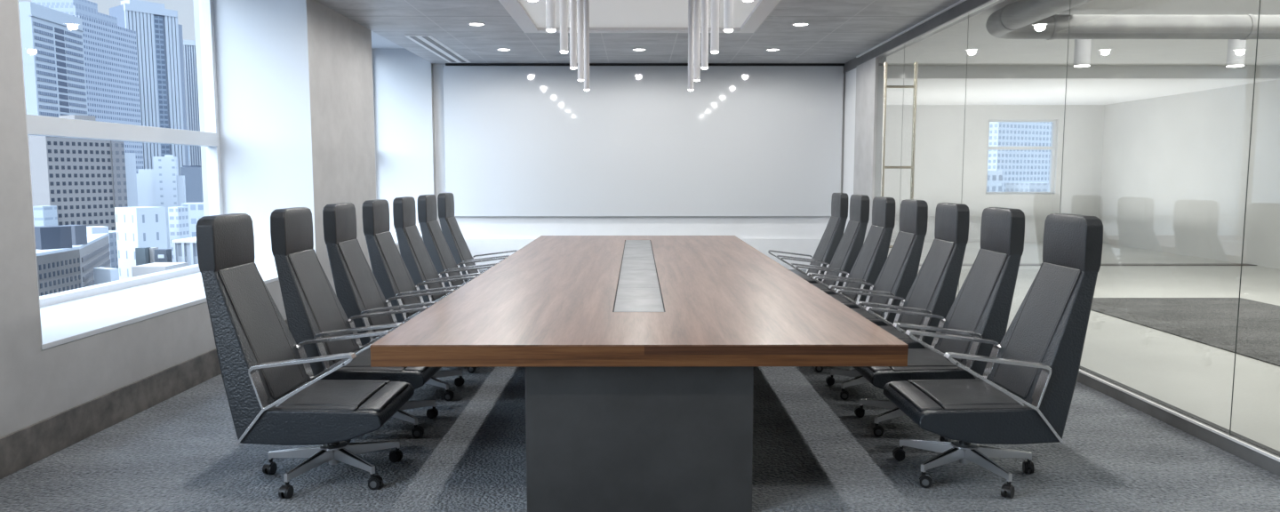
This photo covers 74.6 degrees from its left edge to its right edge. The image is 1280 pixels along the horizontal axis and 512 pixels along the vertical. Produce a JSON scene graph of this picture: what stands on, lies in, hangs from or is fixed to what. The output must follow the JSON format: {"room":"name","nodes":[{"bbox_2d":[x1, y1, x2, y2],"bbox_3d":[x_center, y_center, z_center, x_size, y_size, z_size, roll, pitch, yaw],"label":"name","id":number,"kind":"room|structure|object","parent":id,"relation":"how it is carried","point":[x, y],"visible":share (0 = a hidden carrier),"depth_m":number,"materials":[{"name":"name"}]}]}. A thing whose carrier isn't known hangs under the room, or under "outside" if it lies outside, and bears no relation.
{"room":"conference room","nodes":[
{"label":"conference room","id":0,"kind":"room"},
{"bbox_2d":[0,0,436,437],"bbox_3d":[-3.719,-0.783,5.361,1.080,3.520,16.050,0,6,0],"label":"wall","id":1,"kind":"structure","parent":0,"point":[36,385],"depth_m":5.18,"materials":[{"name":"paint"}]},
{"bbox_2d":[0,319,288,479],"bbox_3d":[-3.170,0.869,5.524,0.018,0.200,15.650,0,6,0],"label":"baseboard","id":2,"kind":"structure","parent":1,"relation":"attached to","point":[22,448],"depth_m":4.90,"materials":[{"name":"grey stone"}]},
{"bbox_2d":[16,0,316,350],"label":"window","id":3,"kind":"structure","parent":1,"relation":"in","point":[257,137],"depth_m":8.07,"materials":[{"name":"white"}]},
{"bbox_2d":[370,30,433,245],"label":"window","id":4,"kind":"structure","parent":1,"relation":"in","point":[402,87],"depth_m":12.96,"materials":[{"name":"white"}]},
{"bbox_2d":[432,64,831,238],"bbox_3d":[-0.017,-1.540,13.238,6.980,3.500,0.150,0,6,0],"label":"wall","id":5,"kind":"structure","parent":0,"point":[470,227],"depth_m":13.27,"materials":[{"name":"white paint"}]},
{"bbox_2d":[464,238,821,269],"bbox_3d":[0.039,-0.033,13.287,6.490,0.490,0.045,0,6,0],"label":"wall band","id":6,"kind":"object","parent":5,"relation":"attached to","point":[476,246],"depth_m":13.26,"materials":[{"name":"white paint"}]},
{"bbox_2d":[442,65,843,215],"bbox_3d":[0.054,-1.780,13.102,6.180,2.320,0.075,0,6,0],"label":"whiteboard","id":7,"kind":"object","parent":5,"relation":"attached to","point":[520,140],"visible":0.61,"depth_m":13.06,"materials":[{"name":"white glass"}]},
{"bbox_2d":[445,63,844,65],"bbox_3d":[0.144,-2.961,12.980,6.280,0.042,0.090,0,6,0],"label":"shadow gap","id":8,"kind":"structure","parent":5,"relation":"attached to","point":[446,64],"depth_m":12.94,"materials":[{"name":"black"}]},
{"bbox_2d":[840,72,845,192],"bbox_3d":[3.219,-1.611,13.152,0.130,2.678,0.030,0,6,0],"label":"shadow gap","id":9,"kind":"structure","parent":5,"relation":"attached to","point":[844,91],"depth_m":13.11,"materials":[{"name":"paint"}]},
{"bbox_2d":[315,0,959,63],"bbox_3d":[0.001,-2.292,5.228,6.360,0.150,15.650,0,6,0],"label":"ceiling","id":10,"kind":"structure","parent":0,"point":[838,31],"depth_m":10.31,"materials":[{"name":"paint"}]},
{"bbox_2d":[404,35,470,62],"bbox_3d":[-2.741,-2.830,11.571,0.330,0.009,2.500,0,6,0],"label":"ceiling vent","id":11,"kind":"object","parent":10,"relation":"in","point":[429,43],"visible":1,"depth_m":11.35,"materials":[{"name":"white metal"}]},
{"bbox_2d":[467,22,485,25],"bbox_3d":[-1.854,-2.631,9.534,0.196,0.010,0.196,0,6,0],"label":"recessed light","id":12,"kind":"object","parent":10,"relation":"in","point":[469,23],"visible":1,"depth_m":9.52,"materials":[{"name":"white paint"}]},
{"bbox_2d":[496,48,511,50],"bbox_3d":[-1.861,-2.820,11.474,0.196,0.010,0.196,0,6,0],"label":"recessed light","id":13,"kind":"object","parent":10,"relation":"in","point":[499,49],"visible":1,"depth_m":11.45,"materials":[{"name":"white paint"}]},
{"bbox_2d":[498,0,780,32],"bbox_3d":[0.001,-2.375,6.601,2.750,0.072,7.000,0,6,0],"label":"ceiling tray","id":14,"kind":"object","parent":10,"relation":"attached to","point":[605,16],"visible":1,"depth_m":9.10,"materials":[{"name":"white paint"}]},
{"bbox_2d":[545,0,555,31],"bbox_3d":[-0.471,-1.670,4.407,0.090,0.970,0.090,0,6,0],"label":"pendant","id":15,"kind":"object","parent":14,"relation":"hanging from","point":[550,4],"visible":1,"depth_m":4.43,"materials":[{"name":"white metal"}]},
{"bbox_2d":[559,0,567,53],"bbox_3d":[-0.474,-1.746,5.194,0.090,0.970,0.090,0,6,0],"label":"pendant","id":16,"kind":"object","parent":14,"relation":"hanging from","point":[564,4],"visible":1,"depth_m":5.21,"materials":[{"name":"white metal"}]},
{"bbox_2d":[569,0,576,69],"bbox_3d":[-0.476,-1.823,5.980,0.090,0.970,0.090,0,6,0],"label":"pendant","id":17,"kind":"object","parent":14,"relation":"hanging from","point":[572,3],"visible":1,"depth_m":5.98,"materials":[{"name":"white metal"}]},
{"bbox_2d":[576,0,583,81],"bbox_3d":[-0.479,-1.900,6.766,0.090,0.970,0.090,0,6,0],"label":"pendant","id":18,"kind":"object","parent":14,"relation":"hanging from","point":[580,3],"visible":1,"depth_m":6.76,"materials":[{"name":"white metal"}]},
{"bbox_2d":[583,0,589,90],"bbox_3d":[-0.482,-1.976,7.552,0.090,0.970,0.090,0,6,0],"label":"pendant","id":19,"kind":"object","parent":14,"relation":"hanging from","point":[586,2],"visible":0.98,"depth_m":7.54,"materials":[{"name":"white metal"}]},
{"bbox_2d":[688,0,694,90],"bbox_3d":[0.458,-1.976,7.556,0.090,0.970,0.090,0,6,0],"label":"pendant","id":20,"kind":"object","parent":14,"relation":"hanging from","point":[691,3],"visible":1,"depth_m":7.54,"materials":[{"name":"white metal"}]},
{"bbox_2d":[693,0,700,81],"bbox_3d":[0.461,-1.900,6.769,0.090,0.970,0.090,0,6,0],"label":"pendant","id":21,"kind":"object","parent":14,"relation":"hanging from","point":[697,3],"visible":1,"depth_m":6.76,"materials":[{"name":"white metal"}]},
{"bbox_2d":[701,0,708,69],"bbox_3d":[0.464,-1.823,5.983,0.090,0.970,0.090,0,6,0],"label":"pendant","id":22,"kind":"object","parent":14,"relation":"hanging from","point":[704,3],"visible":1,"depth_m":5.99,"materials":[{"name":"white metal"}]},
{"bbox_2d":[710,0,719,53],"bbox_3d":[0.466,-1.747,5.197,0.090,0.970,0.090,0,6,0],"label":"pendant","id":23,"kind":"object","parent":14,"relation":"hanging from","point":[715,4],"visible":1,"depth_m":5.21,"materials":[{"name":"white metal"}]},
{"bbox_2d":[723,0,733,32],"bbox_3d":[0.469,-1.670,4.411,0.090,0.970,0.090,0,6,0],"label":"pendant","id":24,"kind":"object","parent":14,"relation":"hanging from","point":[728,4],"visible":1,"depth_m":4.43,"materials":[{"name":"white metal"}]},
{"bbox_2d":[792,22,809,25],"bbox_3d":[1.826,-2.632,9.546,0.196,0.010,0.196,0,6,0],"label":"recessed light","id":25,"kind":"object","parent":10,"relation":"in","point":[797,23],"visible":1,"depth_m":9.54,"materials":[{"name":"white paint"}]},
{"bbox_2d":[0,242,1279,511],"bbox_3d":[2.992,0.772,8.174,14.760,0.120,21.300,0,6,0],"label":"floor","id":26,"kind":"structure","parent":0,"point":[812,452],"depth_m":4.56,"materials":[{"name":"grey carpet"}]},
{"bbox_2d":[196,213,414,498],"bbox_3d":[-1.632,0.447,4.160,0.862,1.304,0.701,0,6,0],"label":"swivel chair","id":27,"kind":"object","parent":26,"relation":"on","point":[275,396],"visible":0.99,"depth_m":3.97,"materials":[{"name":"grey leather"}]},
{"bbox_2d":[218,262,303,399],"bbox_3d":[-1.861,0.359,4.148,0.254,0.624,0.364,0,6,0],"label":"backrest cushion","id":28,"kind":"object","parent":27,"relation":"on","point":[246,292],"depth_m":4.11,"materials":[{"name":"grey leather"}]},
{"bbox_2d":[270,381,385,406],"bbox_3d":[-1.549,0.686,4.181,0.440,0.030,0.450,0,6,0],"label":"seat cushion","id":29,"kind":"object","parent":27,"relation":"on","point":[320,393],"depth_m":4.13,"materials":[{"name":"grey leather"}]},
{"bbox_2d":[270,207,440,442],"bbox_3d":[-1.635,0.370,4.947,0.862,1.304,0.701,0,6,0],"label":"swivel chair","id":30,"kind":"object","parent":26,"relation":"on","point":[313,308],"visible":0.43,"depth_m":4.75,"materials":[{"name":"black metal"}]},
{"bbox_2d":[288,248,354,362],"bbox_3d":[-1.864,0.282,4.934,0.254,0.624,0.364,0,6,0],"label":"backrest cushion","id":31,"kind":"object","parent":30,"relation":"on","point":[310,276],"depth_m":4.90,"materials":[{"name":"grey leather"}]},
{"bbox_2d":[332,350,406,367],"bbox_3d":[-1.552,0.609,4.967,0.440,0.030,0.450,0,6,0],"label":"seat cushion","id":32,"kind":"object","parent":30,"relation":"on","point":[363,360],"depth_m":4.82,"materials":[{"name":"grey leather"}]},
{"bbox_2d":[322,202,463,400],"bbox_3d":[-1.638,0.294,5.733,0.862,1.304,0.701,0,6,0],"label":"swivel chair","id":33,"kind":"object","parent":26,"relation":"on","point":[358,292],"visible":0.36,"depth_m":5.57,"materials":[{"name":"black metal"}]},
{"bbox_2d":[337,239,391,331],"bbox_3d":[-1.866,0.206,5.720,0.254,0.624,0.364,0,6,0],"label":"backrest cushion","id":34,"kind":"object","parent":33,"relation":"on","point":[350,251],"depth_m":5.68,"materials":[{"name":"grey leather"}]},
{"bbox_2d":[362,199,476,373],"bbox_3d":[-1.641,0.217,6.519,0.862,1.304,0.701,0,6,0],"label":"swivel chair","id":35,"kind":"object","parent":26,"relation":"on","point":[394,279],"visible":0.34,"depth_m":6.33,"materials":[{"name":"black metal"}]},
{"bbox_2d":[375,231,420,315],"bbox_3d":[-1.869,0.129,6.507,0.254,0.624,0.364,0,6,0],"label":"backrest cushion","id":36,"kind":"object","parent":35,"relation":"on","point":[385,241],"depth_m":6.46,"materials":[{"name":"grey leather"}]},
{"bbox_2d":[392,196,492,306],"bbox_3d":[-1.643,0.141,7.306,0.862,1.304,0.701,0,6,0],"label":"swivel chair","id":37,"kind":"object","parent":26,"relation":"on","point":[413,252],"visible":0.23,"depth_m":7.10,"materials":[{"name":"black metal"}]},
{"bbox_2d":[404,224,443,300],"bbox_3d":[-1.872,0.053,7.293,0.254,0.624,0.364,0,6,0],"label":"backrest cushion","id":38,"kind":"object","parent":37,"relation":"on","point":[412,233],"depth_m":7.24,"materials":[{"name":"grey leather"}]},
{"bbox_2d":[417,194,505,289],"bbox_3d":[-1.646,0.064,8.092,0.862,1.304,0.701,0,6,0],"label":"swivel chair","id":39,"kind":"object","parent":26,"relation":"on","point":[435,242],"visible":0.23,"depth_m":7.88,"materials":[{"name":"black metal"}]},
{"bbox_2d":[427,220,462,286],"bbox_3d":[-1.875,-0.024,8.079,0.254,0.624,0.364,0,6,0],"label":"backrest cushion","id":40,"kind":"object","parent":39,"relation":"on","point":[434,228],"depth_m":8.03,"materials":[{"name":"grey leather"}]},
{"bbox_2d":[437,192,517,281],"bbox_3d":[-1.649,-0.012,8.878,0.862,1.304,0.701,0,6,0],"label":"swivel chair","id":41,"kind":"object","parent":26,"relation":"on","point":[451,230],"visible":0.26,"depth_m":8.66,"materials":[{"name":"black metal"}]},
{"bbox_2d":[446,216,477,276],"bbox_3d":[-1.877,-0.100,8.866,0.254,0.624,0.364,0,6,0],"label":"backrest cushion","id":42,"kind":"object","parent":41,"relation":"on","point":[452,224],"depth_m":8.81,"materials":[{"name":"grey leather"}]},
{"bbox_2d":[370,235,908,511],"bbox_3d":[-0.013,0.455,6.774,2.280,0.781,6.384,0,6,0],"label":"conference table","id":43,"kind":"object","parent":26,"relation":"on","point":[639,355],"visible":1,"depth_m":3.72,"materials":[{"name":"brown wood"}]},
{"bbox_2d":[768,192,848,283],"bbox_3d":[1.712,-0.013,8.883,0.862,1.304,0.701,0,6,0],"label":"swivel chair","id":44,"kind":"object","parent":26,"relation":"on","point":[833,234],"visible":0.31,"depth_m":8.69,"materials":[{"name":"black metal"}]},
{"bbox_2d":[796,273,813,279],"bbox_3d":[1.629,0.226,8.909,0.440,0.030,0.450,0,6,0],"label":"seat cushion","id":45,"kind":"object","parent":44,"relation":"on","point":[803,276],"depth_m":8.87,"materials":[{"name":"grey leather"}]},
{"bbox_2d":[808,216,839,276],"bbox_3d":[1.941,-0.102,8.879,0.254,0.624,0.364,0,6,0],"label":"backrest cushion","id":46,"kind":"object","parent":44,"relation":"on","point":[833,224],"depth_m":8.83,"materials":[{"name":"grey leather"}]},
{"bbox_2d":[780,194,869,294],"bbox_3d":[1.715,0.064,8.097,0.862,1.304,0.701,0,6,0],"label":"swivel chair","id":47,"kind":"object","parent":26,"relation":"on","point":[851,244],"visible":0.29,"depth_m":7.90,"materials":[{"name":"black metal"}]},
{"bbox_2d":[811,283,828,289],"bbox_3d":[1.632,0.302,8.123,0.440,0.030,0.450,0,6,0],"label":"seat cushion","id":48,"kind":"object","parent":47,"relation":"on","point":[818,285],"depth_m":8.06,"materials":[{"name":"grey leather"}]},
{"bbox_2d":[824,220,859,285],"bbox_3d":[1.943,-0.025,8.092,0.254,0.624,0.364,0,6,0],"label":"backrest cushion","id":49,"kind":"object","parent":47,"relation":"on","point":[852,228],"depth_m":8.04,"materials":[{"name":"grey leather"}]},
{"bbox_2d":[794,196,895,308],"bbox_3d":[1.718,0.140,7.311,0.862,1.304,0.701,0,6,0],"label":"swivel chair","id":50,"kind":"object","parent":26,"relation":"on","point":[870,260],"visible":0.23,"depth_m":7.12,"materials":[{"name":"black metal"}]},
{"bbox_2d":[828,294,853,302],"bbox_3d":[1.635,0.379,7.337,0.440,0.030,0.450,0,6,0],"label":"seat cushion","id":51,"kind":"object","parent":50,"relation":"on","point":[840,299],"depth_m":7.30,"materials":[{"name":"grey leather"}]},
{"bbox_2d":[844,224,884,300],"bbox_3d":[1.946,0.052,7.306,0.254,0.624,0.364,0,6,0],"label":"backrest cushion","id":52,"kind":"object","parent":50,"relation":"on","point":[876,232],"depth_m":7.26,"materials":[{"name":"grey leather"}]},
{"bbox_2d":[813,199,927,372],"bbox_3d":[1.720,0.217,6.524,0.862,1.304,0.701,0,6,0],"label":"swivel chair","id":53,"kind":"object","parent":26,"relation":"on","point":[899,272],"visible":0.4,"depth_m":6.34,"materials":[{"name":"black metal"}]},
{"bbox_2d":[851,308,881,318],"bbox_3d":[1.637,0.455,6.551,0.440,0.030,0.450,0,6,0],"label":"seat cushion","id":54,"kind":"object","parent":53,"relation":"on","point":[863,313],"depth_m":6.48,"materials":[{"name":"grey leather"}]},
{"bbox_2d":[869,231,914,315],"bbox_3d":[1.949,0.128,6.520,0.254,0.624,0.364,0,6,0],"label":"backrest cushion","id":55,"kind":"object","parent":53,"relation":"on","point":[904,241],"depth_m":6.48,"materials":[{"name":"grey leather"}]},
{"bbox_2d":[825,202,969,399],"bbox_3d":[1.723,0.293,5.738,0.862,1.304,0.701,0,6,0],"label":"swivel chair","id":56,"kind":"object","parent":26,"relation":"on","point":[933,291],"visible":0.48,"depth_m":5.59,"materials":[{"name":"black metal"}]},
{"bbox_2d":[879,326,913,339],"bbox_3d":[1.640,0.532,5.764,0.440,0.030,0.450,0,6,0],"label":"seat cushion","id":57,"kind":"object","parent":56,"relation":"on","point":[898,334],"depth_m":5.74,"materials":[{"name":"grey leather"}]},
{"bbox_2d":[900,238,954,335],"bbox_3d":[1.952,0.205,5.734,0.254,0.624,0.364,0,6,0],"label":"backrest cushion","id":58,"kind":"object","parent":56,"relation":"on","point":[941,250],"depth_m":5.69,"materials":[{"name":"grey leather"}]},
{"bbox_2d":[852,207,1024,441],"bbox_3d":[1.726,0.370,4.952,0.862,1.304,0.701,0,6,0],"label":"swivel chair","id":59,"kind":"object","parent":26,"relation":"on","point":[980,308],"visible":0.58,"depth_m":4.78,"materials":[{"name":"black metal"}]},
{"bbox_2d":[888,349,960,367],"bbox_3d":[1.643,0.608,4.978,0.440,0.030,0.450,0,6,0],"label":"seat cushion","id":60,"kind":"object","parent":59,"relation":"on","point":[916,358],"depth_m":4.87,"materials":[{"name":"grey leather"}]},
{"bbox_2d":[939,248,1007,361],"bbox_3d":[1.954,0.281,4.947,0.254,0.624,0.364,0,6,0],"label":"backrest cushion","id":61,"kind":"object","parent":59,"relation":"on","point":[982,279],"depth_m":4.91,"materials":[{"name":"grey leather"}]},
{"bbox_2d":[883,213,1103,498],"bbox_3d":[1.729,0.447,4.166,0.862,1.304,0.701,0,6,0],"label":"swivel chair","id":62,"kind":"object","parent":26,"relation":"on","point":[1023,395],"visible":1,"depth_m":3.99,"materials":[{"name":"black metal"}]},
{"bbox_2d":[912,380,1024,406],"bbox_3d":[1.646,0.685,4.192,0.440,0.030,0.450,0,6,0],"label":"seat cushion","id":63,"kind":"object","parent":62,"relation":"on","point":[943,393],"depth_m":4.14,"materials":[{"name":"grey leather"}]},
{"bbox_2d":[993,262,1080,398],"bbox_3d":[1.957,0.358,4.161,0.254,0.624,0.364,0,6,0],"label":"backrest cushion","id":64,"kind":"object","parent":62,"relation":"on","point":[1050,295],"depth_m":4.13,"materials":[{"name":"grey leather"}]},
{"bbox_2d":[919,263,1256,265],"bbox_3d":[6.802,0.145,13.928,6.700,0.012,0.250,0,6,0],"label":"baseboard","id":65,"kind":"structure","parent":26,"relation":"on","point":[1143,264],"depth_m":13.92,"materials":[{"name":"grey stone"}]},
{"bbox_2d":[1090,297,1279,366],"bbox_3d":[6.140,0.794,7.258,2.270,0.012,5.850,0,6,0],"label":"area rug","id":66,"kind":"object","parent":26,"relation":"on","point":[1212,322],"visible":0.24,"depth_m":8.64,"materials":[{"name":"grey carpet"}]},
{"bbox_2d":[842,67,855,232],"bbox_3d":[3.330,-1.395,12.787,0.290,3.300,0.800,0,6,0],"label":"pier","id":67,"kind":"object","parent":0,"point":[850,99],"visible":0.14,"depth_m":12.78,"materials":[{"name":"white paint"}]},
{"bbox_2d":[853,56,886,243],"bbox_3d":[3.228,-1.191,11.902,0.140,3.065,1.000,0,6,0],"label":"wall","id":68,"kind":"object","parent":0,"point":[869,75],"visible":0.64,"depth_m":11.55,"materials":[{"name":"paint"}]},
{"bbox_2d":[883,104,1104,242],"bbox_3d":[6.535,-2.008,18.566,7.200,3.400,0.300,0,6,0],"label":"wall","id":69,"kind":"structure","parent":0,"point":[940,149],"depth_m":18.41,"materials":[{"name":"white paint"}]},
{"bbox_2d":[985,120,1056,193],"bbox_3d":[8.370,-2.181,18.530,1.530,1.630,0.070,0,6,0],"label":"window","id":70,"kind":"structure","parent":69,"relation":"in","point":[1052,148],"depth_m":18.48,"materials":[{"name":"white"}]},
{"bbox_2d":[843,0,1279,476],"bbox_3d":[3.240,-0.701,5.394,0.162,3.350,15.650,0,6,0],"label":"wall","id":71,"kind":"structure","parent":0,"point":[1267,458],"depth_m":5.45,"materials":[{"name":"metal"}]},
{"bbox_2d":[880,44,918,247],"bbox_3d":[3.182,-1.126,10.816,0.412,2.965,1.114,0,6,0],"label":"door","id":72,"kind":"structure","parent":71,"relation":"in","point":[885,86],"depth_m":10.31,"materials":[{"name":"silver glass"}]},
{"bbox_2d":[886,79,1271,104],"bbox_3d":[6.794,-3.098,15.823,6.700,0.100,4.950,0,6,0],"label":"ceiling","id":73,"kind":"structure","parent":0,"point":[930,92],"depth_m":15.07,"materials":[{"name":"white paint"}]},
{"bbox_2d":[886,0,1279,65],"bbox_3d":[6.751,-2.302,5.326,6.860,0.150,15.800,0,6,0],"label":"ceiling","id":74,"kind":"structure","parent":0,"point":[948,46],"depth_m":11.17,"materials":[{"name":"grey paint"}]},
{"bbox_2d":[1073,39,1091,67],"bbox_3d":[5.284,-2.473,10.026,0.180,0.420,0.180,0,6,0],"label":"light","id":75,"kind":"object","parent":74,"relation":"attached to","point":[1083,47],"visible":0.86,"depth_m":9.96,"materials":[{"name":"white"}]},
{"bbox_2d":[1073,64,1089,67],"bbox_3d":[5.284,-2.270,10.046,0.170,0.012,0.170,0,6,0],"label":"diffuser","id":76,"kind":"object","parent":75,"relation":"attached to","point":[1077,66],"depth_m":10.01,"materials":[{"name":"white plastic"}]},
{"bbox_2d":[985,0,1279,39],"bbox_3d":[6.863,-1.862,3.234,6.611,0.262,11.511,0,6,0],"label":"air duct","id":77,"kind":"object","parent":74,"relation":"hanging from","point":[1020,19],"visible":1,"depth_m":8.71,"materials":[{"name":"grey metal"}]},
{"bbox_2d":[1226,39,1246,67],"bbox_3d":[7.124,-2.474,10.032,0.180,0.420,0.180,0,6,0],"label":"light","id":78,"kind":"object","parent":74,"relation":"attached to","point":[1236,55],"visible":0.88,"depth_m":9.97,"materials":[{"name":"white"}]},
{"bbox_2d":[1226,64,1244,67],"bbox_3d":[7.124,-2.271,10.052,0.170,0.012,0.170,0,6,0],"label":"diffuser","id":79,"kind":"object","parent":78,"relation":"attached to","point":[1228,66],"depth_m":10.01,"materials":[{"name":"white plastic"}]},
{"bbox_2d":[887,65,1279,79],"bbox_3d":[6.803,-2.975,13.273,6.700,0.350,0.150,0,6,0],"label":"beam","id":80,"kind":"structure","parent":0,"point":[893,72],"depth_m":13.21,"materials":[{"name":"grey paint"}]},
{"bbox_2d":[1099,79,1279,269],"bbox_3d":[10.272,-0.983,8.028,0.200,3.400,21.300,0,6,0],"label":"wall","id":81,"kind":"structure","parent":0,"point":[1174,170],"depth_m":15.33,"materials":[{"name":"white paint"}]},
{"label":"outside","id":82,"kind":"structure","parent":0,"visible":0},
{"bbox_3d":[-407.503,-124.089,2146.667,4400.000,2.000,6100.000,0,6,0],"label":"ground","id":83,"kind":"structure","parent":82,"visible":0},
{"bbox_2d":[32,205,57,226],"bbox_3d":[-235.942,15.474,336.260,4.165,71.032,8.000,0,6,0],"label":"building","id":84,"kind":"structure","parent":83,"relation":"on","point":[44,215],"depth_m":330.54,"materials":[{"name":"concrete"}]},
{"bbox_2d":[18,1,87,117],"bbox_3d":[-349.283,-52.686,489.603,30.500,176.995,50.820,-1,6,-6],"label":"office tower","id":85,"kind":"structure","parent":83,"relation":"on","point":[52,40],"depth_m":477.08,"materials":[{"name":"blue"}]},
{"bbox_2d":[35,232,111,295],"bbox_3d":[-179.862,27.700,249.117,46.120,63.583,77.762,-1,6,-7],"label":"office building","id":86,"kind":"structure","parent":83,"relation":"on","point":[59,270],"depth_m":228.43,"materials":[{"name":"grey concrete"}]},
{"bbox_2d":[34,225,71,249],"bbox_3d":[-158.808,-5.028,226.735,6.000,5.903,7.298,4,7,34],"label":"block","id":87,"kind":"object","parent":86,"relation":"on","point":[47,237],"visible":0.86,"depth_m":224.48,"materials":[{"name":"grey"}]},
{"bbox_2d":[63,224,87,245],"bbox_3d":[-160.825,-5.966,238.364,5.000,5.516,4.047,1,6,9],"label":"block","id":88,"kind":"object","parent":86,"relation":"on","point":[78,232],"visible":0.71,"depth_m":237.44,"materials":[{"name":"grey concrete"}]},
{"bbox_2d":[27,114,127,230],"bbox_3d":[-241.681,-5.536,359.755,26.600,108.303,30.366,3,6,29],"label":"office building","id":89,"kind":"structure","parent":83,"relation":"on","point":[85,179],"depth_m":348.27,"materials":[{"name":"grey concrete"}]},
{"bbox_2d":[58,114,95,120],"bbox_3d":[-240.613,-58.090,359.292,12.000,3.600,8.305,3,6,29],"label":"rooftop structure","id":90,"kind":"object","parent":89,"relation":"on","point":[73,116],"depth_m":355.92,"materials":[{"name":"grey concrete"}]},
{"bbox_2d":[31,0,143,173],"bbox_3d":[-371.709,-73.910,564.222,40.000,204.782,60.000,0,6,0],"label":"office tower","id":91,"kind":"structure","parent":83,"relation":"on","point":[109,49],"depth_m":557.22,"materials":[{"name":"blue glass"}]},
{"bbox_2d":[86,225,111,266],"bbox_3d":[-196.985,21.528,307.480,8.000,64.558,5.314,5,7,41],"label":"building","id":92,"kind":"structure","parent":83,"relation":"on","point":[96,229],"depth_m":302.29,"materials":[{"name":"grey concrete"}]},
{"bbox_2d":[93,267,119,285],"bbox_3d":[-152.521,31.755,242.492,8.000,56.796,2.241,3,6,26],"label":"building","id":93,"kind":"structure","parent":83,"relation":"on","point":[100,275],"depth_m":238.72,"materials":[{"name":"grey concrete"}]},
{"bbox_2d":[108,230,119,276],"bbox_3d":[-218.426,20.289,340.816,20.000,60.565,15.019,0,6,3],"label":"building","id":94,"kind":"structure","parent":83,"relation":"on","point":[113,245],"depth_m":333.30,"materials":[{"name":"concrete"}]},
{"bbox_2d":[124,152,137,207],"bbox_3d":[-234.976,-0.481,386.702,12.000,93.017,5.121,4,7,38],"label":"apartment block","id":95,"kind":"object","parent":83,"relation":"on","point":[129,157],"visible":0.07,"depth_m":379.90,"materials":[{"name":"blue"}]},
{"bbox_2d":[114,206,167,279],"bbox_3d":[-194.839,16.155,330.827,14.000,70.730,11.422,3,6,29],"label":"apartment block","id":96,"kind":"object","parent":83,"relation":"on","point":[136,227],"visible":0.36,"depth_m":324.31,"materials":[{"name":"white concrete"}]},
{"bbox_2d":[135,247,150,265],"bbox_3d":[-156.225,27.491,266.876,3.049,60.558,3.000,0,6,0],"label":"building","id":97,"kind":"structure","parent":83,"relation":"on","point":[141,253],"depth_m":262.83,"materials":[{"name":"grey concrete"}]},
{"bbox_2d":[109,0,189,175],"bbox_3d":[-380.519,-87.996,658.384,31.500,214.573,43.532,4,7,38],"label":"office tower","id":98,"kind":"structure","parent":83,"relation":"on","point":[158,32],"depth_m":643.87,"materials":[{"name":"blue glass"}]},
{"bbox_2d":[120,0,164,8],"bbox_3d":[-382.161,-192.045,645.719,16.000,5.000,24.872,4,7,38],"label":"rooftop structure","id":99,"kind":"object","parent":98,"relation":"on","point":[132,2],"depth_m":639.32,"materials":[{"name":"white"}]},
{"bbox_2d":[149,247,158,263],"bbox_3d":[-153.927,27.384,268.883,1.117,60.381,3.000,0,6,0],"label":"building","id":100,"kind":"structure","parent":83,"relation":"on","point":[151,250],"depth_m":264.76,"materials":[{"name":"grey concrete"}]},
{"bbox_2d":[131,262,187,277],"bbox_3d":[-141.015,30.897,249.678,9.669,57.110,12.000,0,6,0],"label":"building","id":101,"kind":"structure","parent":83,"relation":"on","point":[156,267],"depth_m":241.18,"materials":[{"name":"grey concrete"}]},
{"bbox_2d":[136,154,186,248],"bbox_3d":[-232.435,-2.534,409.675,21.204,92.652,18.000,-3,6,-26],"label":"apartment block","id":102,"kind":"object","parent":83,"relation":"on","point":[161,186],"visible":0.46,"depth_m":399.79,"materials":[{"name":"grey concrete"}]},
{"bbox_2d":[154,248,172,262],"bbox_3d":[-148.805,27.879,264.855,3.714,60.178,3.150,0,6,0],"label":"building","id":103,"kind":"structure","parent":83,"relation":"on","point":[161,255],"depth_m":260.78,"materials":[{"name":"grey"}]},
{"bbox_2d":[168,206,189,262],"bbox_3d":[-191.314,14.472,351.390,3.997,70.094,8.000,0,6,0],"label":"apartment block","id":104,"kind":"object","parent":83,"relation":"on","point":[179,222],"visible":0.36,"depth_m":345.31,"materials":[{"name":"beige concrete"}]},
{"bbox_2d":[171,236,198,265],"bbox_3d":[-137.138,25.923,268.146,11.801,63.432,17.300,0,6,0],"label":"building","id":105,"kind":"structure","parent":83,"relation":"on","point":[185,250],"depth_m":257.43,"materials":[{"name":"grey concrete"}]},
{"bbox_2d":[180,165,203,202],"bbox_3d":[-254.595,-7.439,481.843,10.098,88.431,20.000,-2,6,-23],"label":"building","id":106,"kind":"structure","parent":83,"relation":"on","point":[193,173],"depth_m":469.91,"materials":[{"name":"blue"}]},
{"bbox_2d":[183,37,201,165],"bbox_3d":[-381.512,-86.952,730.443,17.965,198.530,31.500,-3,6,-27],"label":"office tower","id":107,"kind":"structure","parent":83,"relation":"on","point":[188,45],"depth_m":710.43,"materials":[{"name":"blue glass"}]},
{"bbox_2d":[181,202,204,237],"bbox_3d":[-196.575,11.469,378.847,12.590,70.751,14.000,-2,6,-19],"label":"building","id":108,"kind":"structure","parent":83,"relation":"on","point":[196,210],"depth_m":369.02,"materials":[{"name":"white concrete"}]},
{"bbox_2d":[986,170,1002,191],"bbox_3d":[95.279,18.200,238.942,6.064,84.465,10.000,-2,6,-19],"label":"office building","id":109,"kind":"structure","parent":83,"relation":"on","point":[995,178],"depth_m":230.59,"materials":[{"name":"concrete"}]},
{"bbox_2d":[987,121,1051,191],"bbox_3d":[146.454,-5.483,352.373,31.851,109.627,30.000,-3,6,-28],"label":"office tower","id":110,"kind":"structure","parent":83,"relation":"on","point":[1017,165],"depth_m":334.52,"materials":[{"name":"concrete"}]},
{"bbox_2d":[1005,183,1048,191],"bbox_3d":[109.644,19.864,239.310,9.010,81.083,10.000,-1,6,-13],"label":"office building","id":111,"kind":"structure","parent":83,"relation":"on","point":[1009,187],"depth_m":230.93,"materials":[{"name":"concrete"}]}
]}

